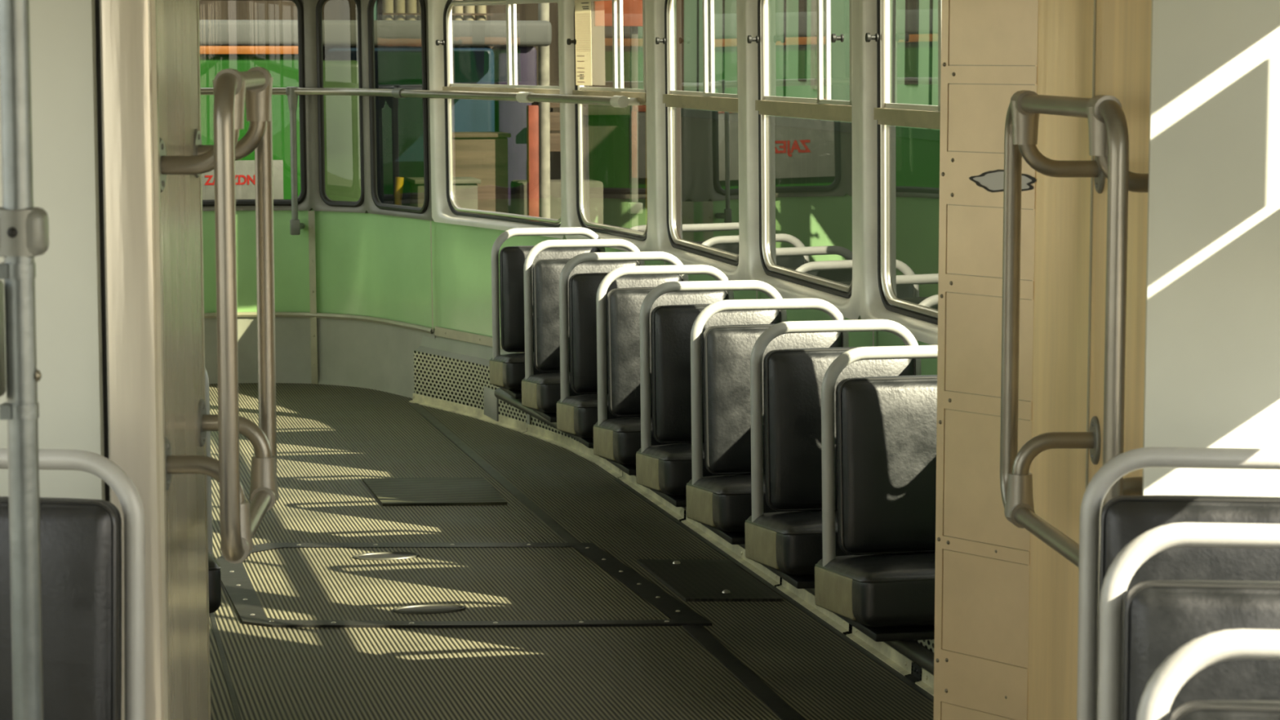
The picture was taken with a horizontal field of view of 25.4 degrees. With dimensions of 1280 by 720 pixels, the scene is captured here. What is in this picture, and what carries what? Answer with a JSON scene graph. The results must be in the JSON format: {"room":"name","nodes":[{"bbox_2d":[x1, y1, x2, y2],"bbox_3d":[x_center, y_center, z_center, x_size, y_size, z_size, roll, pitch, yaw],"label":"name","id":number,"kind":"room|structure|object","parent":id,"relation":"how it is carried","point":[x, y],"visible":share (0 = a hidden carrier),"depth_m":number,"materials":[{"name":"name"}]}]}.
{"room":"tram interior","nodes":[
{"label":"tram interior","id":0,"kind":"room"},
{"bbox_2d":[0,0,105,500],"bbox_3d":[-1.128,-0.068,4.333,0.649,2.200,0.030,1,6,11],"label":"wall","id":1,"kind":"structure","parent":0,"point":[63,43],"depth_m":4.25,"materials":[{"name":"white paint"}]},
{"bbox_2d":[94,0,109,501],"bbox_3d":[-0.802,-0.063,4.281,0.053,2.200,0.020,2,7,19],"label":"trim","id":2,"kind":"structure","parent":1,"relation":"attached to","point":[97,2],"depth_m":4.26,"materials":[{"name":"black rubber"}]},
{"bbox_2d":[99,0,208,719],"bbox_3d":[-0.771,-0.094,4.571,0.079,2.200,0.712,0,6,-2],"label":"wall","id":3,"kind":"structure","parent":0,"point":[126,28],"depth_m":4.28,"materials":[{"name":"metal"}]},
{"bbox_2d":[151,0,169,719],"bbox_3d":[-0.717,-0.058,4.242,0.006,2.200,0.024,0,6,0],"label":"trim","id":4,"kind":"structure","parent":3,"relation":"attached to","point":[153,2],"depth_m":4.24,"materials":[{"name":"grey metal"}]},
{"bbox_2d":[196,0,210,719],"bbox_3d":[-0.762,-0.133,4.926,0.011,2.200,0.020,0,6,0],"label":"trim","id":5,"kind":"structure","parent":3,"relation":"attached to","point":[197,1],"depth_m":4.93,"materials":[{"name":"metal"}]},
{"bbox_2d":[159,66,279,563],"bbox_3d":[-0.680,-0.092,4.605,0.142,0.758,0.712,0,6,-2],"label":"grab rail","id":6,"kind":"object","parent":3,"relation":"attached to","point":[240,520],"visible":0.95,"depth_m":4.37,"materials":[{"name":"beige"}]},
{"bbox_2d":[202,208,436,329],"bbox_3d":[-1.750,-0.409,12.426,1.666,0.500,1.011,-1,6,-13],"label":"wall","id":7,"kind":"structure","parent":0,"point":[375,265],"depth_m":12.77,"materials":[{"name":"green paint"}]},
{"bbox_2d":[199,0,311,211],"bbox_3d":[-1.836,-1.224,12.726,0.745,1.115,0.148,-1,6,-13],"label":"window","id":8,"kind":"structure","parent":7,"relation":"in","point":[304,197],"depth_m":12.77,"materials":[{"name":"grey metal"}]},
{"bbox_2d":[308,210,317,384],"bbox_3d":[-1.475,-0.282,12.853,0.034,0.785,0.028,3,7,23],"label":"trim","id":9,"kind":"structure","parent":7,"relation":"attached to","point":[311,213],"depth_m":12.85,"materials":[{"name":"grey metal"}]},
{"bbox_2d":[307,0,368,213],"bbox_3d":[-1.333,-1.217,12.664,0.342,1.115,0.068,4,8,35],"label":"window","id":10,"kind":"structure","parent":7,"relation":"in","point":[335,27],"depth_m":12.69,"materials":[{"name":"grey glass"}]},
{"bbox_2d":[200,0,639,235],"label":"handrail","id":11,"kind":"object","parent":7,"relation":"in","point":[395,33],"depth_m":12.33,"materials":[{"name":"grey metal"}]},
{"bbox_2d":[289,219,304,235],"bbox_3d":[-1.545,-0.600,12.793,0.050,0.070,0.111,1,6,7],"label":"bracket","id":12,"kind":"object","parent":11,"relation":"attached to","point":[295,227],"depth_m":12.74,"materials":[{"name":"grey metal"}]},
{"bbox_2d":[434,326,533,352],"bbox_3d":[0.288,0.243,8.742,0.321,0.038,7.180,-2,6,-16],"label":"trim","id":13,"kind":"structure","parent":7,"relation":"attached to","point":[439,331],"depth_m":11.88,"materials":[{"name":"grey metal"}]},
{"bbox_2d":[204,316,435,398],"bbox_3d":[-1.749,-0.004,12.469,1.666,0.315,1.014,-1,6,-13],"label":"wall","id":14,"kind":"structure","parent":0,"point":[371,355],"depth_m":12.84,"materials":[{"name":"grey metal"}]},
{"bbox_2d":[204,311,432,333],"bbox_3d":[-1.745,-0.154,12.426,1.567,0.024,0.967,-1,6,-13],"label":"trim","id":15,"kind":"structure","parent":14,"relation":"attached to","point":[240,314],"depth_m":12.79,"materials":[{"name":"grey metal"}]},
{"bbox_2d":[208,382,933,719],"bbox_3d":[-0.961,0.563,8.987,2.525,0.060,8.140,-1,6,-13],"label":"floor","id":16,"kind":"structure","parent":0,"point":[330,438],"depth_m":7.35,"materials":[{"name":"grey rubber"}]},
{"bbox_2d":[204,368,221,613],"bbox_3d":[-1.151,0.401,6.250,0.441,0.853,0.395,-1,6,-13],"label":"passenger seat","id":17,"kind":"object","parent":16,"relation":"on","point":[214,568],"visible":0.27,"depth_m":6.25,"materials":[{"name":"black leather"}]},
{"bbox_2d":[208,552,221,613],"bbox_3d":[-1.151,0.489,6.259,0.435,0.150,0.395,-1,6,-13],"label":"cushion","id":18,"kind":"object","parent":17,"relation":"on","point":[214,568],"depth_m":6.12,"materials":[{"name":"black leather"}]},
{"bbox_2d":[209,612,241,719],"bbox_3d":[-0.986,0.767,6.819,0.012,0.002,3.101,-1,6,-11],"label":"trim","id":19,"kind":"structure","parent":16,"relation":"on","point":[229,683],"depth_m":6.94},
{"bbox_2d":[362,476,506,506],"bbox_3d":[-0.703,0.448,9.724,0.423,0.009,0.632,-1,6,-13],"label":"floor plate","id":20,"kind":"object","parent":16,"relation":"on","point":[471,491],"visible":1,"depth_m":9.68,"materials":[{"name":"grey metal"}]},
{"bbox_2d":[216,542,712,627],"bbox_3d":[-0.567,0.628,8.058,1.217,0.011,1.490,-1,6,-13],"label":"floor hatch","id":21,"kind":"object","parent":16,"relation":"on","point":[282,587],"visible":0.94,"depth_m":7.99,"materials":[{"name":"grey rubber"}]},
{"bbox_2d":[408,403,579,542],"bbox_3d":[-0.584,0.374,10.433,0.036,0.003,3.580,-1,6,-12],"label":"trim","id":22,"kind":"structure","parent":16,"relation":"on","point":[557,529],"depth_m":10.01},
{"bbox_2d":[408,334,934,696],"bbox_3d":[0.183,0.394,8.881,0.424,0.300,7.159,-2,6,-16],"label":"heater cover","id":23,"kind":"object","parent":16,"relation":"on","point":[451,375],"visible":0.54,"depth_m":11.32,"materials":[{"name":"beige metal"}]},
{"bbox_2d":[483,386,933,675],"bbox_3d":[0.172,0.484,8.250,0.326,0.257,5.630,-1,6,-13],"label":"beam","id":24,"kind":"structure","parent":16,"relation":"on","point":[913,650],"depth_m":9.71,"materials":[{"name":"metal"}]},
{"bbox_2d":[488,226,605,399],"bbox_3d":[-0.309,-0.177,10.376,0.441,0.594,0.395,-1,6,-13],"label":"passenger seat","id":25,"kind":"object","parent":24,"relation":"on","point":[507,371],"visible":0.49,"depth_m":10.41,"materials":[{"name":"black plastic"}]},
{"bbox_2d":[491,352,556,390],"bbox_3d":[-0.309,0.040,10.399,0.435,0.150,0.395,-1,6,-13],"label":"cushion","id":26,"kind":"object","parent":25,"relation":"on","point":[508,371],"depth_m":10.19,"materials":[{"name":"black leather"}]},
{"bbox_2d":[521,239,644,422],"bbox_3d":[-0.162,-0.107,9.726,0.441,0.594,0.395,-1,6,-13],"label":"passenger seat","id":27,"kind":"object","parent":24,"relation":"on","point":[540,393],"visible":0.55,"depth_m":9.77,"materials":[{"name":"black plastic"}]},
{"bbox_2d":[523,372,586,413],"bbox_3d":[-0.162,0.110,9.749,0.435,0.150,0.395,-1,6,-13],"label":"cushion","id":28,"kind":"object","parent":27,"relation":"on","point":[541,392],"depth_m":9.55,"materials":[{"name":"black leather"}]},
{"bbox_2d":[556,251,688,448],"bbox_3d":[-0.023,-0.039,9.105,0.441,0.594,0.395,-1,6,-13],"label":"passenger seat","id":29,"kind":"object","parent":24,"relation":"on","point":[576,415],"visible":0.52,"depth_m":9.14,"materials":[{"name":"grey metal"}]},
{"bbox_2d":[558,393,625,438],"bbox_3d":[-0.023,0.178,9.128,0.435,0.150,0.395,-1,6,-13],"label":"cushion","id":30,"kind":"object","parent":29,"relation":"on","point":[577,415],"depth_m":8.96,"materials":[{"name":"black leather"}]},
{"bbox_2d":[593,264,733,475],"bbox_3d":[0.106,0.023,8.532,0.441,0.594,0.395,-1,6,-13],"label":"passenger seat","id":31,"kind":"object","parent":24,"relation":"on","point":[617,441],"visible":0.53,"depth_m":8.57,"materials":[{"name":"black leather"}]},
{"bbox_2d":[595,416,675,464],"bbox_3d":[0.106,0.240,8.556,0.435,0.150,0.395,-1,6,-13],"label":"cushion","id":32,"kind":"object","parent":31,"relation":"on","point":[617,441],"depth_m":8.38,"materials":[{"name":"black leather"}]},
{"bbox_2d":[635,280,786,506],"bbox_3d":[0.237,0.086,7.950,0.441,0.594,0.395,-1,6,-13],"label":"passenger seat","id":33,"kind":"object","parent":24,"relation":"on","point":[666,469],"visible":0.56,"depth_m":7.99,"materials":[{"name":"black leather"}]},
{"bbox_2d":[638,442,730,495],"bbox_3d":[0.237,0.303,7.974,0.435,0.150,0.395,-1,6,-13],"label":"cushion","id":34,"kind":"object","parent":33,"relation":"on","point":[666,469],"depth_m":7.79,"materials":[{"name":"black leather"}]},
{"bbox_2d":[685,297,848,544],"bbox_3d":[0.370,0.150,7.358,0.441,0.594,0.395,-1,6,-13],"label":"passenger seat","id":35,"kind":"object","parent":24,"relation":"on","point":[722,504],"visible":0.46,"depth_m":7.40,"materials":[{"name":"black leather"}]},
{"bbox_2d":[688,473,787,532],"bbox_3d":[0.370,0.367,7.382,0.435,0.150,0.395,-1,6,-13],"label":"cushion","id":36,"kind":"object","parent":35,"relation":"on","point":[721,503],"depth_m":7.21,"materials":[{"name":"black leather"}]},
{"bbox_2d":[744,319,921,588],"bbox_3d":[0.504,0.215,6.766,0.441,0.594,0.395,-1,6,-13],"label":"passenger seat","id":37,"kind":"object","parent":24,"relation":"on","point":[789,544],"visible":0.56,"depth_m":6.80,"materials":[{"name":"black leather"}]},
{"bbox_2d":[746,510,850,575],"bbox_3d":[0.504,0.431,6.790,0.435,0.150,0.395,-1,6,-13],"label":"cushion","id":38,"kind":"object","parent":37,"relation":"on","point":[789,543],"depth_m":6.62,"materials":[{"name":"black leather"}]},
{"bbox_2d":[814,345,937,641],"bbox_3d":[0.637,0.279,6.175,0.441,0.594,0.395,-1,6,-13],"label":"passenger seat","id":39,"kind":"object","parent":24,"relation":"on","point":[886,426],"visible":0.55,"depth_m":6.21,"materials":[{"name":"black leather"}]},
{"bbox_2d":[817,552,935,626],"bbox_3d":[0.637,0.496,6.198,0.435,0.150,0.395,-1,6,-13],"label":"cushion","id":40,"kind":"object","parent":39,"relation":"on","point":[864,589],"depth_m":6.01,"materials":[{"name":"black leather"}]},
{"bbox_2d":[636,559,782,601],"bbox_3d":[0.193,0.621,8.099,0.265,0.016,0.680,-1,6,-13],"label":"plate","id":41,"kind":"object","parent":16,"relation":"on","point":[691,580],"visible":1,"depth_m":8.06,"materials":[{"name":"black metal"}]},
{"bbox_2d":[681,624,804,719],"bbox_3d":[0.324,0.799,6.519,0.050,0.003,1.940,-1,6,-11],"label":"trim","id":42,"kind":"structure","parent":16,"relation":"on","point":[749,679],"depth_m":6.88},
{"bbox_2d":[613,478,933,702],"bbox_3d":[0.430,0.667,7.745,0.016,0.002,4.700,-1,6,-13],"label":"trim","id":43,"kind":"structure","parent":16,"relation":"on","point":[810,613],"depth_m":7.81,"materials":[{"name":"grey metal"}]},
{"bbox_2d":[434,222,937,375],"bbox_3d":[0.314,-0.008,8.731,0.364,0.500,7.203,-2,6,-16],"label":"wall","id":44,"kind":"structure","parent":0,"point":[463,253],"depth_m":11.77,"materials":[{"name":"green paint"}]},
{"bbox_2d":[430,220,434,332],"bbox_3d":[-0.881,-0.356,12.103,0.018,0.475,0.012,-3,7,-28],"label":"trim","id":45,"kind":"structure","parent":44,"relation":"attached to","point":[430,220],"depth_m":12.10,"materials":[{"name":"metal"}]},
{"bbox_2d":[427,0,566,239],"bbox_3d":[-0.553,-1.058,11.386,0.096,1.075,1.282,-3,7,-27],"label":"window","id":46,"kind":"structure","parent":44,"relation":"in","point":[444,206],"depth_m":11.82,"materials":[{"name":"metal"}]},
{"bbox_2d":[560,0,654,252],"bbox_3d":[-0.088,-0.944,10.333,0.092,1.075,1.047,-2,7,-19],"label":"window","id":47,"kind":"structure","parent":44,"relation":"in","point":[574,214],"depth_m":10.61,"materials":[{"name":"metal"}]},
{"bbox_2d":[574,0,591,85],"bbox_3d":[-0.212,-1.191,10.637,0.006,0.328,0.166,-3,7,-22],"label":"paper notice","id":48,"kind":"object","parent":47,"relation":"attached to","point":[582,7],"visible":1,"depth_m":10.64,"materials":[{"name":"beige paper"}]},
{"bbox_2d":[651,0,745,280],"bbox_3d":[0.209,-0.826,9.248,0.083,1.075,1.226,-1,6,-13],"label":"window","id":49,"kind":"structure","parent":44,"relation":"in","point":[662,11],"depth_m":9.71,"materials":[{"name":"metal"}]},
{"bbox_2d":[742,0,861,319],"bbox_3d":[0.473,-0.698,8.071,0.079,1.075,1.200,-1,6,-13],"label":"window","id":50,"kind":"structure","parent":44,"relation":"in","point":[757,104],"depth_m":8.39,"materials":[{"name":"metal"}]},
{"bbox_2d":[872,331,874,346],"bbox_3d":[0.624,0.123,7.575,0.009,0.451,0.014,-1,6,-13],"label":"trim","id":51,"kind":"structure","parent":44,"relation":"attached to","point":[873,331],"depth_m":7.55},
{"bbox_2d":[858,0,941,345],"bbox_3d":[0.737,-0.571,6.902,0.079,1.075,1.208,-1,6,-13],"label":"window","id":52,"kind":"structure","parent":44,"relation":"in","point":[876,112],"depth_m":7.42,"materials":[{"name":"metal"}]},
{"bbox_2d":[933,0,1038,719],"bbox_3d":[0.655,-0.172,5.287,0.039,2.200,0.247,-5,8,-39],"label":"wall","id":53,"kind":"structure","parent":0,"point":[989,47],"depth_m":5.31,"materials":[{"name":"brown paint"}]},
{"bbox_2d":[1026,0,1093,719],"bbox_3d":[0.758,-0.150,5.082,0.008,2.200,0.237,-2,7,-18],"label":"wall","id":54,"kind":"structure","parent":0,"point":[1064,65],"depth_m":5.11,"materials":[{"name":"paint"}]},
{"bbox_2d":[1088,0,1151,484],"bbox_3d":[0.828,-0.099,4.614,0.084,2.200,0.725,0,6,0],"label":"wall","id":55,"kind":"structure","parent":0,"point":[1123,27],"depth_m":4.63,"materials":[{"name":"metal"}]},
{"bbox_2d":[1000,90,1148,568],"bbox_3d":[0.723,-0.058,4.622,0.162,0.750,0.733,0,6,-2],"label":"grab rail","id":56,"kind":"object","parent":55,"relation":"attached to","point":[1108,137],"visible":0.69,"depth_m":4.81,"materials":[{"name":"beige"}]},
{"bbox_2d":[1085,0,1096,488],"bbox_3d":[0.789,-0.137,4.968,0.007,2.200,0.017,0,6,0],"label":"trim","id":57,"kind":"structure","parent":55,"relation":"attached to","point":[1095,1],"depth_m":4.96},
{"bbox_2d":[1142,0,1279,497],"bbox_3d":[1.018,-0.054,4.204,0.531,2.200,0.030,1,6,6],"label":"wall","id":58,"kind":"structure","parent":0,"point":[1212,355],"depth_m":4.20,"materials":[{"name":"white paint"}]},
{"bbox_3d":[-0.337,1.326,1.510,4.353,0.157,6.001,-1,6,-13],"label":"floor","id":59,"kind":"structure","parent":0,"visible":0},
{"bbox_2d":[0,0,48,719],"bbox_3d":[-0.695,0.015,3.117,0.095,2.103,0.058,0,6,0],"label":"pole","id":60,"kind":"object","parent":59,"relation":"on","point":[24,227],"visible":1,"depth_m":3.10,"materials":[{"name":"metal"}]},
{"bbox_2d":[0,280,6,396],"bbox_3d":[-0.747,-0.021,3.114,0.088,0.130,0.078,0,6,0],"label":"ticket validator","id":61,"kind":"object","parent":60,"relation":"attached to","point":[2,355],"visible":1,"depth_m":3.14,"materials":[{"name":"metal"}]},
{"bbox_2d":[0,448,145,719],"bbox_3d":[-0.919,0.563,3.863,0.441,0.853,0.395,1,6,6],"label":"passenger seat","id":62,"kind":"object","parent":59,"relation":"on","point":[81,539],"visible":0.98,"depth_m":3.90,"materials":[{"name":"black leather"}]},
{"bbox_2d":[1076,446,1279,719],"bbox_3d":[0.813,0.563,3.863,0.441,0.853,0.395,1,6,6],"label":"passenger seat","id":63,"kind":"object","parent":59,"relation":"on","point":[1124,518],"visible":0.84,"depth_m":3.94,"materials":[{"name":"black leather"}]},
{"bbox_2d":[1097,522,1279,719],"bbox_3d":[0.738,0.632,3.226,0.441,0.853,0.395,1,6,6],"label":"passenger seat","id":64,"kind":"object","parent":59,"relation":"on","point":[1162,617],"visible":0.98,"depth_m":3.30,"materials":[{"name":"grey metal"}]},
{"bbox_2d":[1136,628,1279,719],"bbox_3d":[0.673,0.699,2.610,0.441,0.853,0.395,1,6,6],"label":"passenger seat","id":65,"kind":"object","parent":59,"relation":"on","point":[1159,693],"visible":1,"depth_m":2.71,"materials":[{"name":"white metal"}]},
{"label":"outside","id":66,"kind":"structure","parent":0,"visible":0},
{"bbox_3d":[-0.130,0.840,14.493,60.000,0.100,70.000,-1,6,-13],"label":"ground","id":67,"kind":"structure","parent":66,"visible":0},
{"bbox_2d":[200,46,300,199],"bbox_3d":[-4.710,-0.519,15.540,6.280,2.377,1.480,-1,6,-13],"label":"bus","id":68,"kind":"object","parent":67,"relation":"on","point":[282,63],"visible":0.1,"depth_m":15.36,"materials":[{"name":"green paint"}]},
{"bbox_2d":[201,160,283,199],"bbox_3d":[-2.191,-0.961,15.342,0.530,0.231,0.022,-1,6,-13],"label":"sign board","id":69,"kind":"object","parent":68,"relation":"attached to","point":[245,186],"visible":0.41,"depth_m":15.35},
{"bbox_2d":[199,19,551,46],"bbox_3d":[-3.483,-1.777,15.464,5.950,0.140,0.900,-1,6,-13],"label":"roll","id":70,"kind":"object","parent":68,"relation":"on","point":[211,33],"visible":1,"depth_m":15.37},
{"bbox_2d":[199,0,630,91],"bbox_3d":[-3.944,-3.588,26.553,34.000,6.200,0.400,-1,6,-13],"label":"wall","id":71,"kind":"structure","parent":67,"relation":"on","point":[601,37],"depth_m":27.07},
{"bbox_2d":[452,177,480,213],"bbox_3d":[-1.097,-0.197,15.966,0.370,1.644,0.330,-1,6,-13],"label":"crate","id":72,"kind":"object","parent":67,"relation":"on","point":[464,188],"visible":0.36,"depth_m":15.77,"materials":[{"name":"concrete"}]},
{"bbox_2d":[451,0,493,48],"bbox_3d":[-1.269,-0.918,17.720,0.680,2.700,0.330,-1,6,-13],"label":"rack","id":73,"kind":"object","parent":67,"relation":"on","point":[463,14],"visible":0.04,"depth_m":17.53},
{"bbox_2d":[452,0,462,20],"bbox_3d":[-1.126,-2.485,17.515,0.066,1.040,0.068,-1,6,-13],"label":"pipe","id":74,"kind":"object","parent":73,"relation":"on","point":[455,10],"visible":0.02,"depth_m":17.52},
{"bbox_2d":[463,0,474,20],"bbox_3d":[-1.056,-2.487,17.530,0.066,1.040,0.068,-1,6,-13],"label":"pipe","id":75,"kind":"object","parent":73,"relation":"on","point":[467,9],"visible":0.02,"depth_m":17.54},
{"bbox_2d":[475,5,486,20],"bbox_3d":[-0.986,-2.489,17.546,0.066,1.040,0.068,-1,6,-13],"label":"pipe","id":76,"kind":"object","parent":73,"relation":"on","point":[478,9],"visible":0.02,"depth_m":17.56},
{"bbox_2d":[451,46,494,132],"bbox_3d":[-1.407,-0.682,17.029,1.000,2.380,0.660,-1,6,-13],"label":"stack","id":77,"kind":"object","parent":67,"relation":"on","point":[471,64],"visible":0.15,"depth_m":16.69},
{"bbox_2d":[451,132,511,217],"bbox_3d":[-0.981,-0.369,16.437,0.430,1.884,0.330,-1,6,-13],"label":"crate","id":78,"kind":"object","parent":67,"relation":"on","point":[482,156],"visible":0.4,"depth_m":16.23,"materials":[{"name":"brown wood"}]},
{"bbox_2d":[492,46,537,217],"bbox_3d":[-0.750,-0.682,17.022,0.240,2.380,0.250,-1,6,-13],"label":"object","id":79,"kind":"object","parent":67,"relation":"on","point":[510,117],"visible":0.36,"depth_m":16.81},
{"bbox_2d":[526,105,538,221],"bbox_3d":[-0.608,-0.422,16.206,0.060,2.050,0.060,-1,6,-13],"label":"post","id":80,"kind":"object","parent":67,"relation":"on","point":[532,111],"visible":0.44,"depth_m":16.10,"materials":[{"name":"metal"}]},
{"bbox_2d":[537,3,550,222],"bbox_3d":[-0.547,-1.135,16.246,0.072,3.450,0.072,-1,6,-13],"label":"post","id":81,"kind":"object","parent":67,"relation":"on","point":[543,8],"visible":0.48,"depth_m":16.20,"materials":[{"name":"paint"}]},
{"bbox_2d":[531,102,559,107],"bbox_3d":[-0.519,-1.495,16.265,0.200,0.105,0.050,-1,6,-13],"label":"board","id":82,"kind":"object","parent":81,"relation":"attached to","point":[551,104],"visible":0.11,"depth_m":16.25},
{"bbox_2d":[550,111,559,130],"bbox_3d":[-0.519,-1.365,16.279,0.200,0.105,0.050,-1,6,-13],"label":"board","id":83,"kind":"object","parent":81,"relation":"attached to","point":[554,116],"visible":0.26,"depth_m":16.26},
{"bbox_2d":[550,133,560,151],"bbox_3d":[-0.519,-1.246,16.291,0.200,0.105,0.050,-1,6,-13],"label":"board","id":84,"kind":"object","parent":81,"relation":"attached to","point":[555,143],"visible":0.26,"depth_m":16.27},
{"bbox_2d":[510,179,603,229],"bbox_3d":[-0.486,-0.251,16.665,0.500,1.600,0.300,-1,6,-13],"label":"wall","id":85,"kind":"structure","parent":67,"relation":"on","point":[593,190],"depth_m":16.48,"materials":[{"name":"concrete"}]},
{"bbox_2d":[549,104,645,236],"bbox_3d":[-0.240,-0.534,16.957,0.620,2.100,0.280,-1,6,-13],"label":"wall","id":86,"kind":"structure","parent":67,"relation":"on","point":[606,129],"depth_m":16.84,"materials":[{"name":"green paint"}]},
{"bbox_2d":[593,0,642,235],"bbox_3d":[-0.080,-0.672,11.742,0.230,3.500,0.070,-1,6,-13],"label":"post","id":87,"kind":"object","parent":67,"relation":"on","point":[632,9],"visible":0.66,"depth_m":11.70,"materials":[{"name":"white metal"}]},
{"bbox_2d":[645,105,647,226],"bbox_3d":[0.063,-0.559,16.446,0.055,2.260,0.055,-1,6,-13],"label":"post","id":88,"kind":"object","parent":67,"relation":"on","point":[646,105],"visible":0.02,"depth_m":16.38,"materials":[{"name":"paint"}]},
{"bbox_2d":[638,0,940,318],"bbox_3d":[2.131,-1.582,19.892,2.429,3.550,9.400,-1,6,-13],"label":"window panes","id":89,"kind":"object","parent":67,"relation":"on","point":[809,162],"visible":0.11,"depth_m":18.96,"materials":[{"name":"glass"}]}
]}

